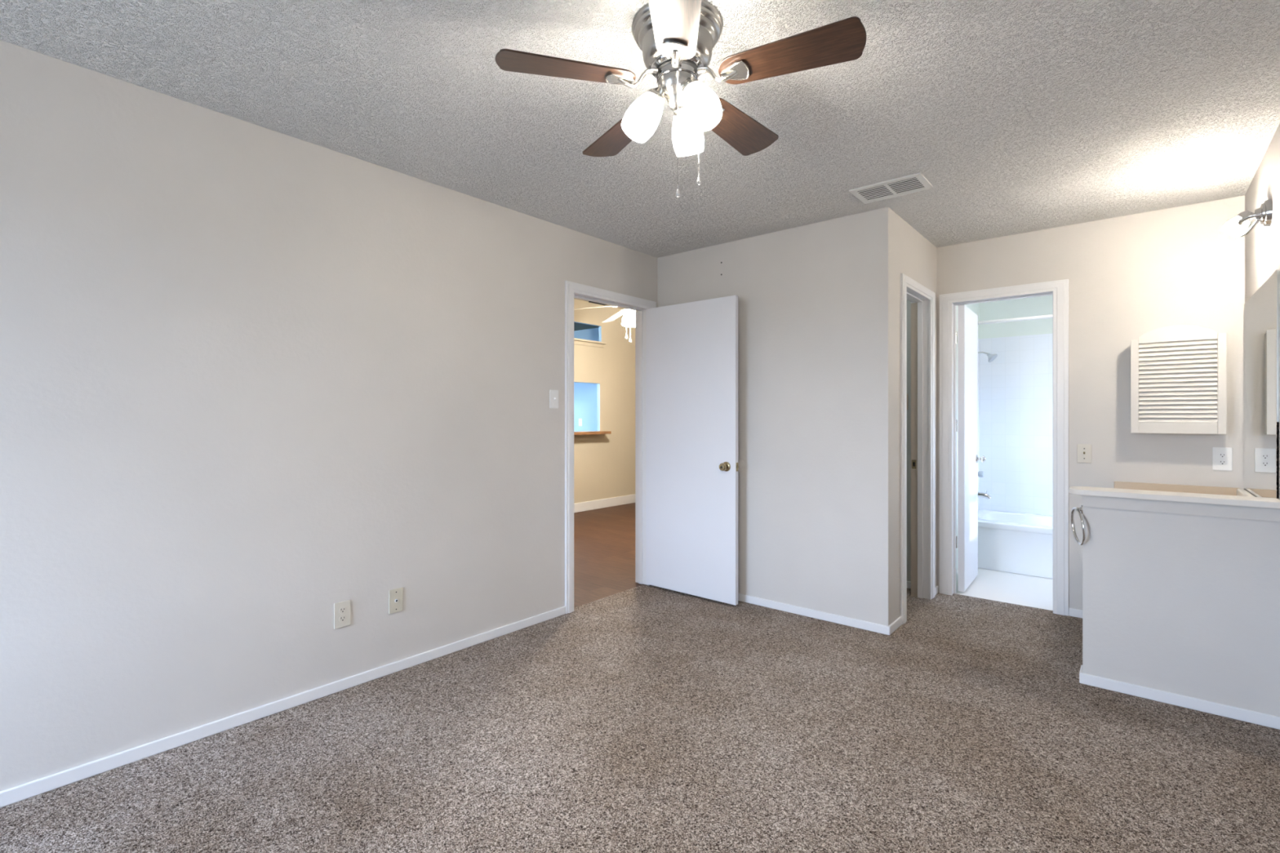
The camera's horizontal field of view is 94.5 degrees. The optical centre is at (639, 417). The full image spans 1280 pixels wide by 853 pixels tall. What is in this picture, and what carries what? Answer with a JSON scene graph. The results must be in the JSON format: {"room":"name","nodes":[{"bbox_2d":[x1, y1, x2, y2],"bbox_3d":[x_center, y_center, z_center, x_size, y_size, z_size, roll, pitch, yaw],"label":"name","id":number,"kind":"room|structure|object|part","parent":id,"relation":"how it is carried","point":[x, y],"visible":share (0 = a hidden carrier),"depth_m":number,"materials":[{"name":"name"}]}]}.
{"room":"empty bedroom","nodes":[
{"label":"empty bedroom","id":0,"kind":"room"},
{"bbox_2d":[0,40,657,791],"bbox_3d":[-1.356,0.019,2.733,0.060,2.440,6.872,0,0,40],"label":"wall","id":1,"kind":"structure","parent":0,"point":[255,380],"depth_m":2.37,"materials":[{"name":"beige paint"}]},
{"bbox_2d":[0,606,565,808],"bbox_3d":[-1.969,1.214,1.950,0.012,0.050,4.645,0,0,40],"label":"baseboard","id":2,"kind":"structure","parent":1,"relation":"attached to","point":[20,793],"depth_m":2.36,"materials":[{"name":"white paint"}]},
{"bbox_2d":[333,600,350,629],"bbox_3d":[-1.352,0.895,2.685,0.008,0.117,0.072,0,0,40],"label":"power outlet","id":3,"kind":"object","parent":1,"relation":"attached to","point":[341,609],"visible":1,"depth_m":2.68,"materials":[{"name":"beige plastic"}]},
{"bbox_2d":[338,607,346,613],"bbox_3d":[-1.350,0.875,2.683,0.002,0.025,0.033,0,0,40],"label":"receptacle","id":4,"kind":"object","parent":3,"relation":"attached to","point":[341,610],"depth_m":2.68,"materials":[{"name":"beige plastic"}]},
{"bbox_2d":[338,615,346,622],"bbox_3d":[-1.350,0.914,2.683,0.002,0.025,0.033,0,0,40],"label":"receptacle","id":5,"kind":"object","parent":3,"relation":"attached to","point":[341,618],"depth_m":2.68,"materials":[{"name":"beige plastic"}]},
{"bbox_2d":[388,587,403,613],"bbox_3d":[-1.187,0.893,2.879,0.010,0.115,0.071,0,0,40],"label":"cable plate","id":6,"kind":"object","parent":1,"relation":"attached to","point":[395,596],"visible":1,"depth_m":2.88,"materials":[{"name":"beige plastic"}]},
{"bbox_2d":[549,389,558,408],"bbox_3d":[-0.526,-0.113,3.656,0.019,0.115,0.071,0,0,40],"label":"light switch","id":7,"kind":"object","parent":1,"relation":"attached to","point":[553,394],"visible":1,"depth_m":3.65,"materials":[{"name":"white plastic"}]},
{"bbox_2d":[564,280,656,613],"bbox_3d":[-0.221,0.188,4.113,0.138,2.102,0.909,0,0,40],"label":"door frame","id":8,"kind":"structure","parent":1,"relation":"attached to","point":[572,290],"depth_m":4.03,"materials":[{"name":"white paint"}]},
{"bbox_2d":[646,295,738,605],"bbox_3d":[0.345,0.214,4.105,0.781,2.020,0.161,0,0,41],"label":"door","id":9,"kind":"structure","parent":1,"relation":"in","point":[692,466],"depth_m":4.07,"materials":[{"name":"white paint"}]},
{"bbox_3d":[0.548,0.324,3.866,0.064,0.064,0.062,0,0,41],"label":"knob","id":10,"kind":"part","parent":9,"relation":"part of","materials":[{"name":"gold metal"}]},
{"bbox_2d":[573,327,599,431],"bbox_3d":[-1.230,-0.091,9.341,2.480,2.660,0.100,0,0,40],"label":"wall","id":11,"kind":"structure","parent":0,"point":[585,394],"depth_m":8.92,"materials":[{"name":"blue paint"}]},
{"bbox_2d":[578,418,582,426],"bbox_3d":[-0.909,0.076,9.000,0.072,0.117,0.008,0,0,40],"label":"power outlet","id":12,"kind":"object","parent":11,"relation":"attached to","point":[580,420],"visible":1,"depth_m":8.99,"materials":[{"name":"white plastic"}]},
{"bbox_2d":[573,322,599,330],"bbox_3d":[-2.325,-1.376,8.041,2.480,0.090,3.300,0,0,40],"label":"ceiling","id":13,"kind":"structure","parent":0,"point":[577,326],"depth_m":8.70,"materials":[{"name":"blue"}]},
{"bbox_2d":[573,297,626,309],"bbox_3d":[-0.069,-1.581,6.597,2.832,0.080,9.000,0,0,40],"label":"ceiling","id":14,"kind":"structure","parent":0,"point":[574,298],"depth_m":7.81,"materials":[{"name":"beige paint"}]},
{"bbox_2d":[588,301,607,305],"bbox_3d":[-0.541,-1.535,7.923,0.120,0.012,0.300,0,0,40],"label":"ceiling vent","id":15,"kind":"object","parent":14,"relation":"in","point":[588,301],"visible":0.5,"depth_m":7.92,"materials":[{"name":"black metal"}]},
{"bbox_2d":[573,305,635,342],"bbox_3d":[-0.005,-1.153,6.050,1.370,0.776,1.341,0,0,40],"label":"ceiling fan","id":16,"kind":"object","parent":14,"relation":"hanging from","point":[628,318],"visible":0.31,"depth_m":5.97,"materials":[{"name":"white plastic"}]},
{"bbox_3d":[-0.488,-1.105,5.948,0.530,0.006,0.145,-7,13,-10],"label":"blade","id":17,"kind":"part","parent":16,"relation":"part of","materials":[{"name":"white paint"}]},
{"bbox_3d":[-0.254,-1.105,6.425,0.145,0.006,0.530,-14,0,-29],"label":"blade","id":18,"kind":"part","parent":16,"relation":"part of","materials":[{"name":"white paint"}]},
{"bbox_3d":[-0.043,-1.020,6.026,0.290,0.162,0.290,0,0,40],"label":"lamp globe","id":19,"kind":"part","parent":16,"relation":"part of","materials":[{"name":"white glass"}]},
{"bbox_2d":[573,298,635,503],"bbox_3d":[-1.079,-0.136,7.448,0.050,2.810,9.000,0,0,40],"label":"wall","id":20,"kind":"structure","parent":0,"point":[604,464],"depth_m":8.16,"materials":[{"name":"beige paint"}]},
{"bbox_2d":[573,337,606,347],"bbox_3d":[-1.339,-0.987,7.062,0.050,0.072,2.675,0,0,40],"label":"ledge","id":21,"kind":"object","parent":20,"relation":"attached to","point":[580,341],"visible":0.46,"depth_m":7.85,"materials":[{"name":"beige paint"}]},
{"bbox_2d":[573,431,611,435],"bbox_3d":[-1.303,0.205,7.019,0.159,0.037,2.655,0,0,40],"label":"bar","id":22,"kind":"object","parent":20,"relation":"attached to","point":[589,432],"visible":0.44,"depth_m":7.73,"materials":[{"name":"brown wood"}]},
{"bbox_2d":[573,493,635,512],"bbox_3d":[-1.054,1.178,7.428,0.014,0.122,9.000,0,0,40],"label":"baseboard","id":23,"kind":"structure","parent":20,"relation":"attached to","point":[615,501],"depth_m":8.08,"materials":[{"name":"white paint"}]},
{"bbox_2d":[0,502,1279,852],"bbox_3d":[-0.544,1.254,5.297,8.741,0.030,11.600,0,0,40],"label":"floor","id":24,"kind":"structure","parent":0,"point":[644,718],"depth_m":2.18,"materials":[{"name":"carpet"}]},
{"bbox_2d":[977,509,1053,578],"bbox_3d":[3.506,1.044,4.694,1.551,0.390,0.718,0,0,40],"label":"bathtub","id":25,"kind":"object","parent":24,"relation":"on","point":[1017,543],"visible":0.34,"depth_m":4.73,"materials":[{"name":"white ceramic"}]},
{"bbox_3d":[2.728,0.854,2.991,0.561,0.770,0.990,0,0,40],"label":"vanity cabinet","id":26,"kind":"object","parent":24,"relation":"on","visible":0},
{"bbox_2d":[1114,480,1255,497],"bbox_3d":[2.734,0.425,2.988,0.551,0.086,1.009,0,0,40],"label":"countertop","id":27,"kind":"structure","parent":26,"relation":"on","point":[1120,485],"depth_m":3.34,"materials":[{"name":"beige stone"}]},
{"bbox_2d":[0,0,1279,257],"bbox_3d":[0.457,-1.241,2.348,3.449,0.080,8.620,0,0,40],"label":"ceiling","id":28,"kind":"structure","parent":0,"point":[1019,116],"depth_m":2.21,"materials":[{"name":"white paint"}]},
{"bbox_2d":[494,0,866,198],"bbox_3d":[0.140,-0.926,1.849,1.056,0.549,1.020,0,0,40],"label":"ceiling fan","id":29,"kind":"object","parent":28,"relation":"hanging from","point":[677,39],"visible":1,"depth_m":1.75,"materials":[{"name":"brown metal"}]},
{"bbox_3d":[-0.215,-1.026,1.742,0.412,0.006,0.150,1,11,-13],"label":"blade","id":30,"kind":"part","parent":29,"relation":"part of","materials":[{"name":"brown wood"}]},
{"bbox_3d":[-0.061,-1.014,2.108,0.150,0.006,0.412,-12,5,-31],"label":"blade","id":31,"kind":"part","parent":29,"relation":"part of","materials":[{"name":"brown wood"}]},
{"bbox_3d":[-0.026,-1.030,1.785,0.157,0.064,0.073,1,11,-13],"label":"blade arm","id":32,"kind":"part","parent":29,"relation":"part of","materials":[{"name":"silver metal"}]},
{"bbox_2d":[621,84,665,142],"bbox_3d":[0.011,-0.943,1.806,0.122,0.194,0.128,0,0,40],"label":"shade","id":33,"kind":"object","parent":29,"relation":"attached to","point":[641,120],"depth_m":1.77,"materials":[{"name":"white glass"}]},
{"bbox_3d":[0.087,-1.023,1.482,0.150,0.006,0.412,11,1,5],"label":"blade","id":34,"kind":"part","parent":29,"relation":"part of","materials":[{"name":"brown wood"}]},
{"bbox_3d":[0.104,-1.029,1.675,0.073,0.064,0.157,11,1,5],"label":"blade arm","id":35,"kind":"part","parent":29,"relation":"part of","materials":[{"name":"silver metal"}]},
{"bbox_3d":[0.113,-0.858,1.760,0.003,0.350,0.002,0,0,40],"label":"pull chain","id":36,"kind":"part","parent":29,"relation":"part of","materials":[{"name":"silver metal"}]},
{"bbox_2d":[671,108,704,156],"bbox_3d":[0.148,-0.943,1.913,0.104,0.194,0.146,0,0,40],"label":"shade","id":37,"kind":"object","parent":29,"relation":"attached to","point":[688,135],"depth_m":1.88,"materials":[{"name":"white glass"}]},
{"bbox_2d":[681,77,722,131],"bbox_3d":[0.172,-0.943,1.740,0.149,0.194,0.102,0,0,40],"label":"shade","id":38,"kind":"object","parent":29,"relation":"attached to","point":[702,107],"depth_m":1.72,"materials":[{"name":"white glass"}]},
{"bbox_3d":[0.248,-1.033,1.765,0.157,0.064,0.073,-2,-11,23],"label":"blade arm","id":39,"kind":"part","parent":29,"relation":"part of","materials":[{"name":"silver metal"}]},
{"bbox_3d":[0.335,-1.019,2.076,0.150,0.006,0.412,-14,-10,40],"label":"blade","id":40,"kind":"part","parent":29,"relation":"part of","materials":[{"name":"brown wood"}]},
{"bbox_3d":[0.426,-1.033,1.689,0.412,0.006,0.150,-2,-11,23],"label":"blade","id":41,"kind":"part","parent":29,"relation":"part of","materials":[{"name":"brown wood"}]},
{"bbox_2d":[848,172,933,204],"bbox_3d":[1.315,-1.197,3.099,0.353,0.008,0.237,0,0,40],"label":"ceiling vent","id":42,"kind":"object","parent":28,"relation":"in","point":[917,182],"visible":1,"depth_m":3.09,"materials":[{"name":"white metal"}]},
{"bbox_2d":[657,206,893,626],"bbox_3d":[0.806,0.019,3.950,1.678,2.440,0.101,0,0,40],"label":"wall","id":43,"kind":"structure","parent":0,"point":[815,300],"depth_m":3.66,"materials":[{"name":"beige paint"}]},
{"bbox_2d":[737,458,744,471],"bbox_3d":[0.666,0.321,3.996,0.084,0.084,0.010,0,0,40],"label":"bumper cover","id":44,"kind":"object","parent":43,"relation":"attached to","point":[740,463],"visible":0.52,"depth_m":3.98,"materials":[{"name":"beige paint"}]},
{"bbox_2d":[737,593,889,635],"bbox_3d":[0.779,1.214,3.899,1.678,0.050,0.012,0,0,40],"label":"baseboard","id":45,"kind":"structure","parent":43,"relation":"attached to","point":[884,629],"depth_m":3.63,"materials":[{"name":"white paint"}]},
{"bbox_2d":[893,212,978,621],"bbox_3d":[2.332,0.034,4.567,0.140,2.470,2.810,0,0,40],"label":"wall","id":46,"kind":"structure","parent":0,"point":[915,256],"depth_m":3.57,"materials":[{"name":"beige paint"}]},
{"bbox_2d":[888,616,902,635],"bbox_3d":[1.492,1.214,3.452,0.012,0.050,0.222,0,0,40],"label":"baseboard","id":47,"kind":"structure","parent":46,"relation":"attached to","point":[897,623],"depth_m":3.44,"materials":[{"name":"white paint"}]},
{"bbox_2d":[900,272,935,624],"bbox_3d":[1.761,0.188,3.857,0.133,2.102,0.746,0,0,40],"label":"door frame","id":48,"kind":"structure","parent":46,"relation":"attached to","point":[922,300],"depth_m":4.04,"materials":[{"name":"white paint"}]},
{"bbox_3d":[1.893,0.324,4.083,0.028,0.060,0.002,0,0,40],"label":"strike plate","id":49,"kind":"part","parent":48,"relation":"part of","materials":[{"name":"black metal"}]},
{"bbox_2d":[935,585,938,595],"bbox_3d":[2.078,1.214,4.147,0.012,0.050,0.084,0,0,40],"label":"baseboard","id":50,"kind":"structure","parent":46,"relation":"attached to","point":[937,586],"depth_m":4.15,"materials":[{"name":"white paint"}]},
{"bbox_2d":[977,337,979,511],"bbox_3d":[2.912,0.106,5.203,0.008,1.665,0.730,0,0,40],"label":"tiled wall","id":51,"kind":"structure","parent":46,"relation":"attached to","point":[978,338],"depth_m":5.43,"materials":[{"name":"white tile"}]},
{"bbox_2d":[977,471,983,477],"bbox_3d":[2.948,0.494,5.166,0.095,0.112,0.112,0,0,40],"label":"shower valve","id":52,"kind":"object","parent":51,"relation":"attached to","point":[980,473],"visible":0.55,"depth_m":5.13,"materials":[{"name":"silver metal"}]},
{"bbox_2d":[977,490,991,499],"bbox_3d":[2.971,0.674,5.147,0.154,0.076,0.052,0,0,40],"label":"tub spout","id":53,"kind":"object","parent":51,"relation":"attached to","point":[981,495],"visible":0.78,"depth_m":5.12,"materials":[{"name":"silver metal"}]},
{"bbox_2d":[977,351,997,362],"bbox_3d":[2.986,-0.532,5.130,0.199,0.113,0.091,0,0,40],"label":"shower","id":54,"kind":"object","parent":51,"relation":"attached to","point":[991,357],"visible":0.73,"depth_m":5.09,"materials":[{"name":"silver metal"}]},
{"bbox_2d":[977,314,1053,324],"bbox_3d":[3.275,-0.773,4.420,1.567,0.027,0.027,0,0,40],"label":"shower rod","id":55,"kind":"object","parent":46,"relation":"attached to","point":[1043,317],"visible":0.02,"depth_m":4.67,"materials":[{"name":"white plastic"}]},
{"bbox_2d":[978,294,1053,338],"bbox_3d":[3.784,0.034,5.024,1.571,2.470,0.120,0,0,40],"label":"wall","id":56,"kind":"structure","parent":0,"point":[1038,305],"depth_m":5.29,"materials":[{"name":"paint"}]},
{"bbox_2d":[979,333,1053,515],"bbox_3d":[3.745,0.106,4.972,1.563,1.665,0.010,0,0,40],"label":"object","id":57,"kind":"structure","parent":56,"relation":"attached to","point":[1016,387],"depth_m":5.28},
{"bbox_2d":[906,195,1244,609],"bbox_3d":[2.072,0.019,4.264,3.209,2.440,0.112,0,0,40],"label":"wall","id":58,"kind":"structure","parent":0,"point":[1130,277],"depth_m":3.53,"materials":[{"name":"beige paint"}]},
{"bbox_2d":[906,394,908,409],"bbox_3d":[1.917,-0.113,4.311,0.071,0.115,0.016,0,0,40],"label":"switch plate","id":59,"kind":"object","parent":58,"relation":"attached to","point":[907,394],"visible":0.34,"depth_m":4.29,"materials":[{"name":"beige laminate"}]},
{"bbox_2d":[906,581,911,588],"bbox_3d":[1.409,1.214,4.742,1.578,0.050,0.012,0,0,40],"label":"baseboard","id":60,"kind":"structure","parent":58,"relation":"attached to","point":[908,583],"depth_m":4.28,"materials":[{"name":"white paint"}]},
{"bbox_2d":[955,304,986,591],"bbox_3d":[2.430,0.216,4.377,0.167,2.015,0.589,0,0,38],"label":"door","id":61,"kind":"structure","parent":58,"relation":"in","point":[968,458],"depth_m":4.25,"materials":[{"name":"white paint"}]},
{"bbox_3d":[2.615,0.319,4.530,0.062,0.064,0.064,0,0,38],"label":"knob","id":62,"kind":"part","parent":61,"relation":"part of","materials":[{"name":"silver metal"}]},
{"bbox_2d":[939,279,1068,616],"bbox_3d":[2.428,0.188,3.970,0.739,2.102,0.133,0,0,40],"label":"door frame","id":63,"kind":"structure","parent":58,"relation":"attached to","point":[948,303],"depth_m":3.94,"materials":[{"name":"white paint"}]},
{"bbox_2d":[1068,608,1082,617],"bbox_3d":[2.760,1.214,3.619,0.221,0.050,0.012,0,0,40],"label":"baseboard","id":64,"kind":"structure","parent":58,"relation":"attached to","point":[1073,612],"depth_m":3.66,"materials":[{"name":"white paint"}]},
{"bbox_2d":[1076,444,1091,462],"bbox_3d":[2.733,0.223,3.637,0.071,0.115,0.019,0,0,40],"label":"light switch","id":65,"kind":"object","parent":58,"relation":"attached to","point":[1083,451],"visible":1,"depth_m":3.64,"materials":[{"name":"beige plastic"}]},
{"bbox_2d":[1130,324,1226,434],"bbox_3d":[3.022,-0.211,3.330,0.395,0.604,0.116,0,0,40],"label":"medicine cabinet","id":66,"kind":"object","parent":58,"relation":"attached to","point":[1179,372],"visible":1,"depth_m":3.28,"materials":[{"name":"white paint"}]},
{"bbox_2d":[1212,447,1232,471],"bbox_3d":[3.202,0.229,3.250,0.078,0.128,0.008,0,0,40],"label":"power outlet","id":67,"kind":"object","parent":58,"relation":"attached to","point":[1222,457],"visible":1,"depth_m":3.25,"materials":[{"name":"white plastic"}]},
{"bbox_2d":[1217,453,1226,457],"bbox_3d":[3.200,0.209,3.248,0.033,0.025,0.002,0,0,40],"label":"receptacle","id":68,"kind":"object","parent":67,"relation":"attached to","point":[1220,455],"depth_m":3.25,"materials":[{"name":"white plastic"}]},
{"bbox_2d":[1217,460,1226,465],"bbox_3d":[3.200,0.248,3.248,0.033,0.025,0.002,0,0,40],"label":"receptacle","id":69,"kind":"object","parent":67,"relation":"attached to","point":[1220,462],"depth_m":3.25,"materials":[{"name":"white plastic"}]},
{"bbox_2d":[1082,502,1279,716],"bbox_3d":[2.341,0.800,2.589,0.639,0.878,0.105,0,0,40],"label":"wall","id":70,"kind":"structure","parent":0,"point":[1186,605],"depth_m":2.53,"materials":[{"name":"beige paint"}]},
{"bbox_2d":[1071,505,1085,545],"bbox_3d":[2.070,0.505,2.783,0.038,0.190,0.176,0,0,22],"label":"towel ring","id":71,"kind":"object","parent":70,"relation":"attached to","point":[1077,509],"visible":0.98,"depth_m":2.77,"materials":[{"name":"silver metal"}]},
{"bbox_3d":[2.068,0.433,2.782,0.026,0.046,0.046,0,0,40],"label":"post","id":72,"kind":"part","parent":71,"relation":"part of","materials":[{"name":"silver metal"}]},
{"bbox_2d":[1068,486,1279,521],"bbox_3d":[2.320,0.374,2.606,0.693,0.080,0.167,0,0,40],"label":"ledge cap","id":73,"kind":"object","parent":70,"relation":"on","point":[1263,508],"visible":1,"depth_m":2.53,"materials":[{"name":"white laminate"}]},
{"bbox_2d":[1079,672,1279,729],"bbox_3d":[2.299,1.214,2.548,0.651,0.050,0.012,0,0,40],"label":"baseboard","id":74,"kind":"structure","parent":70,"relation":"attached to","point":[1206,706],"depth_m":2.52,"materials":[{"name":"white paint"}]},
{"bbox_2d":[1244,123,1279,499],"bbox_3d":[1.730,0.034,1.275,0.120,2.470,8.620,0,0,40],"label":"wall","id":75,"kind":"structure","parent":0,"point":[1262,244],"depth_m":2.66,"materials":[{"name":"beige paint"}]},
{"bbox_2d":[1221,198,1272,237],"bbox_3d":[2.740,-0.887,2.650,0.103,0.137,0.203,0,0,-13],"label":"wall sconce","id":76,"kind":"object","parent":75,"relation":"attached to","point":[1236,227],"visible":1,"depth_m":2.64,"materials":[{"name":"white glass"}]},
{"bbox_3d":[2.719,-0.868,2.701,0.094,0.096,0.080,0,0,40],"label":"lamp shade","id":77,"kind":"part","parent":76,"relation":"part of","materials":[{"name":"white glass"}]},
{"bbox_3d":[2.717,-0.863,2.655,0.047,0.088,0.106,0,0,-4],"label":"arm","id":78,"kind":"part","parent":76,"relation":"part of","materials":[{"name":"silver metal"}]},
{"bbox_2d":[1243,269,1278,498],"bbox_3d":[2.942,-0.115,2.811,0.006,0.987,1.006,0,0,40],"label":"wall mirror","id":79,"kind":"object","parent":75,"relation":"attached to","point":[1260,311],"visible":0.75,"depth_m":2.73,"materials":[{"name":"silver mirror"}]}
]}

